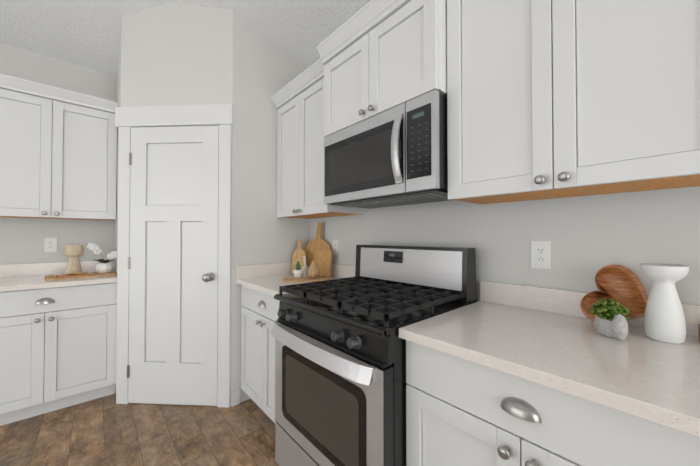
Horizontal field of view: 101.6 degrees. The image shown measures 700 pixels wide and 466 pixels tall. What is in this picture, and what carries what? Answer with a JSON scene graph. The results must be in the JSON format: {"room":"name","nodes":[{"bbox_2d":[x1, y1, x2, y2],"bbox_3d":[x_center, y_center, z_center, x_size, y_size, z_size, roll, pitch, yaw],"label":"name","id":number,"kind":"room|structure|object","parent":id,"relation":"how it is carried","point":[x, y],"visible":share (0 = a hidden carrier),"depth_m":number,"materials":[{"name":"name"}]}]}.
{"room":"kitchen","nodes":[
{"label":"kitchen","id":0,"kind":"room"},
{"bbox_2d":[0,43,115,264],"bbox_3d":[-2.900,-0.898,2.088,4.400,4.300,0.120,1,-1,-42],"label":"wall","id":1,"kind":"structure","parent":0,"point":[22,240],"depth_m":2.38,"materials":[{"name":"white paint"}]},
{"bbox_2d":[44,238,56,251],"bbox_3d":[-2.479,0.099,2.364,0.072,0.116,0.008,1,-1,-42],"label":"electrical outlet","id":2,"kind":"object","parent":1,"relation":"attached to","point":[50,244],"visible":1,"depth_m":2.36,"materials":[{"name":"white plastic"}]},
{"bbox_2d":[0,260,113,275],"bbox_3d":[-3.022,0.287,1.866,2.280,0.096,0.019,1,-1,-42],"label":"backsplash","id":3,"kind":"structure","parent":1,"relation":"attached to","point":[87,266],"depth_m":2.31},
{"bbox_2d":[0,81,116,220],"bbox_3d":[-2.376,-0.575,2.251,0.819,0.912,0.321,1,-1,-42],"label":"upper cabinet","id":4,"kind":"object","parent":1,"relation":"attached to","point":[58,152],"depth_m":2.16,"materials":[{"name":"white wood"}]},
{"bbox_2d":[0,393,278,465],"bbox_3d":[-0.627,1.270,-0.485,4.640,0.100,6.945,1,-1,-42],"label":"floor","id":5,"kind":"structure","parent":0,"point":[105,431],"depth_m":1.75,"materials":[{"name":"brown tile"}]},
{"bbox_2d":[0,284,116,425],"bbox_3d":[-2.282,0.811,2.127,0.819,0.882,0.606,1,-1,-42],"label":"base cabinet","id":6,"kind":"object","parent":5,"relation":"on","point":[58,344],"depth_m":1.96,"materials":[{"name":"white wood"}]},
{"bbox_2d":[0,272,116,291],"bbox_3d":[-2.814,0.348,1.632,2.280,0.032,0.644,1,-1,-42],"label":"countertop","id":7,"kind":"structure","parent":6,"relation":"on","point":[7,283],"depth_m":2.00,"materials":[{"name":"white stone"}]},
{"bbox_2d":[44,271,116,280],"bbox_3d":[-2.111,0.327,2.248,0.270,0.024,0.400,-1,-1,44],"label":"board","id":8,"kind":"object","parent":7,"relation":"on","point":[70,276],"visible":0.9,"depth_m":2.16,"materials":[{"name":"brown wood"}]},
{"bbox_2d":[64,245,83,273],"bbox_3d":[-2.189,0.211,2.262,0.112,0.232,0.112,1,-1,-42],"label":"candle holder","id":9,"kind":"object","parent":8,"relation":"on","point":[73,253],"visible":0.88,"depth_m":2.23,"materials":[{"name":"beige wood"}]},
{"bbox_2d":[87,243,116,272],"bbox_3d":[-2.018,0.203,2.336,0.205,0.249,0.114,1,-1,-42],"label":"orchid pot","id":10,"kind":"object","parent":8,"relation":"on","point":[104,266],"visible":0.98,"depth_m":2.32,"materials":[{"name":"white ceramic"}]},
{"bbox_2d":[236,262,355,422],"bbox_3d":[-0.351,0.746,2.027,0.645,1.011,0.735,1,-1,-42],"label":"base cabinet","id":11,"kind":"object","parent":5,"relation":"on","point":[260,284],"visible":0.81,"depth_m":1.94,"materials":[{"name":"white wood"}]},
{"bbox_2d":[291,240,305,273],"bbox_3d":[-0.420,0.197,2.329,0.079,0.286,0.143,1,-1,-42],"label":"cutting board","id":12,"kind":"object","parent":11,"relation":"on","point":[299,253],"visible":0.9,"depth_m":2.34,"materials":[{"name":"brown wood"}]},
{"bbox_2d":[282,277,327,281],"bbox_3d":[-0.316,0.331,2.043,0.310,0.011,0.150,0,-1,-1],"label":"board","id":13,"kind":"object","parent":11,"relation":"on","point":[299,279],"visible":0.81,"depth_m":2.00,"materials":[{"name":"brown wood"}]},
{"bbox_2d":[293,260,302,277],"bbox_3d":[-0.384,0.261,2.108,0.068,0.129,0.068,1,-1,-42],"label":"cactus pot","id":14,"kind":"object","parent":13,"relation":"on","point":[298,271],"visible":1,"depth_m":2.09,"materials":[{"name":"white ceramic"}]},
{"bbox_2d":[303,256,307,276],"bbox_3d":[-0.342,0.256,2.199,0.044,0.164,0.038,1,-1,-42],"label":"scoop","id":15,"kind":"object","parent":13,"relation":"on","point":[305,270],"visible":0.94,"depth_m":2.19,"materials":[{"name":"white ceramic"}]},
{"bbox_2d":[307,258,318,277],"bbox_3d":[-0.269,0.254,2.076,0.080,0.142,0.080,1,-1,-42],"label":"pear","id":16,"kind":"object","parent":13,"relation":"on","point":[312,271],"visible":1,"depth_m":2.05,"materials":[{"name":"brown wood"}]},
{"bbox_2d":[305,222,330,268],"bbox_3d":[-0.269,0.126,2.341,0.276,0.429,0.049,0,-1,33],"label":"paddle cutting board","id":17,"kind":"object","parent":11,"relation":"on","point":[314,245],"visible":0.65,"depth_m":2.35,"materials":[{"name":"brown wood"}]},
{"bbox_2d":[314,250,331,276],"bbox_3d":[-0.213,0.234,2.226,0.178,0.210,0.044,-1,-1,38],"label":"rectangular cutting board","id":18,"kind":"object","parent":11,"relation":"on","point":[323,260],"visible":0.79,"depth_m":2.21,"materials":[{"name":"brown wood"}]},
{"bbox_2d":[271,245,476,465],"bbox_3d":[0.083,0.657,1.408,0.746,1.172,0.754,1,-1,-42],"label":"range","id":19,"kind":"object","parent":5,"relation":"on","point":[340,372],"visible":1,"depth_m":1.20,"materials":[{"name":"black metal"}]},
{"bbox_2d":[399,280,699,465],"bbox_3d":[1.155,0.724,0.341,0.645,1.011,2.252,1,-1,-42],"label":"base cabinet","id":20,"kind":"object","parent":5,"relation":"on","point":[502,374],"visible":1,"depth_m":0.76,"materials":[{"name":"white wood"}]},
{"bbox_2d":[589,299,630,340],"bbox_3d":[0.824,0.268,0.910,0.145,0.110,0.103,1,-1,-42],"label":"concrete planter","id":21,"kind":"object","parent":20,"relation":"on","point":[611,322],"visible":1,"depth_m":0.88,"materials":[{"name":"grey concrete"}]},
{"bbox_2d":[580,265,647,320],"bbox_3d":[0.934,0.214,0.990,0.055,0.206,0.206,1,-1,-42],"label":"bowl","id":22,"kind":"object","parent":20,"relation":"on","point":[621,285],"visible":0.77,"depth_m":1.00,"materials":[{"name":"brown wood"}]},
{"bbox_2d":[639,263,688,343],"bbox_3d":[0.950,0.209,0.863,0.102,0.226,0.102,1,-1,-42],"label":"vase","id":23,"kind":"object","parent":20,"relation":"on","point":[664,318],"visible":0.98,"depth_m":0.84,"materials":[{"name":"white ceramic"}]},
{"bbox_2d":[698,324,699,341],"bbox_3d":[1.056,0.228,0.797,0.106,0.187,0.106,1,-1,-42],"label":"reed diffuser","id":24,"kind":"object","parent":20,"relation":"on","point":[699,332],"visible":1,"depth_m":0.83,"materials":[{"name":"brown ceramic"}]},
{"bbox_2d":[0,0,369,75],"bbox_3d":[-0.627,-2.090,-0.442,4.640,1.240,6.945,1,-1,-42],"label":"ceiling","id":25,"kind":"structure","parent":0,"point":[85,33],"depth_m":2.13,"materials":[{"name":"white paint"}]},
{"bbox_2d":[114,3,309,405],"bbox_3d":[-1.266,-0.239,2.588,1.286,2.996,1.297,1,-1,-42],"label":"wall","id":26,"kind":"structure","parent":0,"point":[177,54],"depth_m":2.13,"materials":[{"name":"white paint"}]},
{"bbox_2d":[127,126,218,404],"bbox_3d":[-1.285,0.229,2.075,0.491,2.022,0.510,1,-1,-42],"label":"pantry door","id":27,"kind":"structure","parent":26,"relation":"in","point":[173,320],"depth_m":2.09,"materials":[{"name":"white wood"}]},
{"bbox_2d":[115,104,233,407],"bbox_3d":[-1.294,0.160,2.085,0.886,2.185,0.029,0,-1,3],"label":"door frame","id":28,"kind":"structure","parent":26,"relation":"attached to","point":[221,116],"depth_m":2.08,"materials":[{"name":"white wood"}]},
{"bbox_2d":[231,389,239,406],"bbox_3d":[-0.833,1.200,2.077,0.056,0.105,0.013,1,-1,-42],"label":"baseboard return","id":29,"kind":"object","parent":26,"relation":"attached to","point":[235,397],"visible":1,"depth_m":2.07,"materials":[{"name":"white wood"}]},
{"bbox_2d":[310,186,699,304],"bbox_3d":[1.019,-0.911,1.093,0.120,4.300,6.825,1,-1,-42],"label":"wall","id":30,"kind":"structure","parent":0,"point":[589,236],"depth_m":1.18,"materials":[{"name":"white paint"}]},
{"bbox_2d":[271,58,363,218],"bbox_3d":[-0.269,-0.610,2.154,0.377,0.965,0.680,1,-1,-42],"label":"upper cabinet","id":31,"kind":"object","parent":30,"relation":"attached to","point":[298,101],"visible":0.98,"depth_m":2.03,"materials":[{"name":"white wood"}]},
{"bbox_2d":[332,240,338,254],"bbox_3d":[-0.117,0.112,2.254,0.008,0.116,0.072,1,-1,-42],"label":"electrical outlet","id":32,"kind":"object","parent":30,"relation":"attached to","point":[335,247],"visible":1,"depth_m":2.25,"materials":[{"name":"white plastic"}]},
{"bbox_2d":[316,0,446,136],"bbox_3d":[0.222,-0.842,1.551,0.452,0.523,0.760,1,-1,-42],"label":"upper cabinet","id":33,"kind":"object","parent":30,"relation":"attached to","point":[378,56],"visible":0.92,"depth_m":1.37,"materials":[{"name":"white wood"}]},
{"bbox_2d":[324,89,448,208],"bbox_3d":[0.225,-0.372,1.548,0.443,0.406,0.754,1,-1,-42],"label":"microwave","id":34,"kind":"object","parent":33,"relation":"attached to","point":[395,156],"visible":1,"depth_m":1.33,"materials":[{"name":"silver metal"}]},
{"bbox_2d":[531,241,550,268],"bbox_3d":[0.812,0.093,1.214,0.008,0.116,0.072,1,-1,-42],"label":"electrical outlet","id":35,"kind":"object","parent":30,"relation":"attached to","point":[541,254],"visible":1,"depth_m":1.21,"materials":[{"name":"white plastic"}]},
{"bbox_2d":[447,0,698,203],"bbox_3d":[0.791,-0.596,1.007,0.322,0.902,0.798,1,-1,-42],"label":"upper cabinet","id":36,"kind":"object","parent":30,"relation":"attached to","point":[548,99],"depth_m":0.89,"materials":[{"name":"white wood"}]},
{"bbox_2d":[695,0,699,186],"bbox_3d":[1.265,-0.603,0.477,0.322,0.902,0.857,1,-1,-42],"label":"upper cabinet","id":37,"kind":"object","parent":30,"relation":"attached to","point":[697,2],"depth_m":0.70,"materials":[{"name":"white wood"}]}
]}

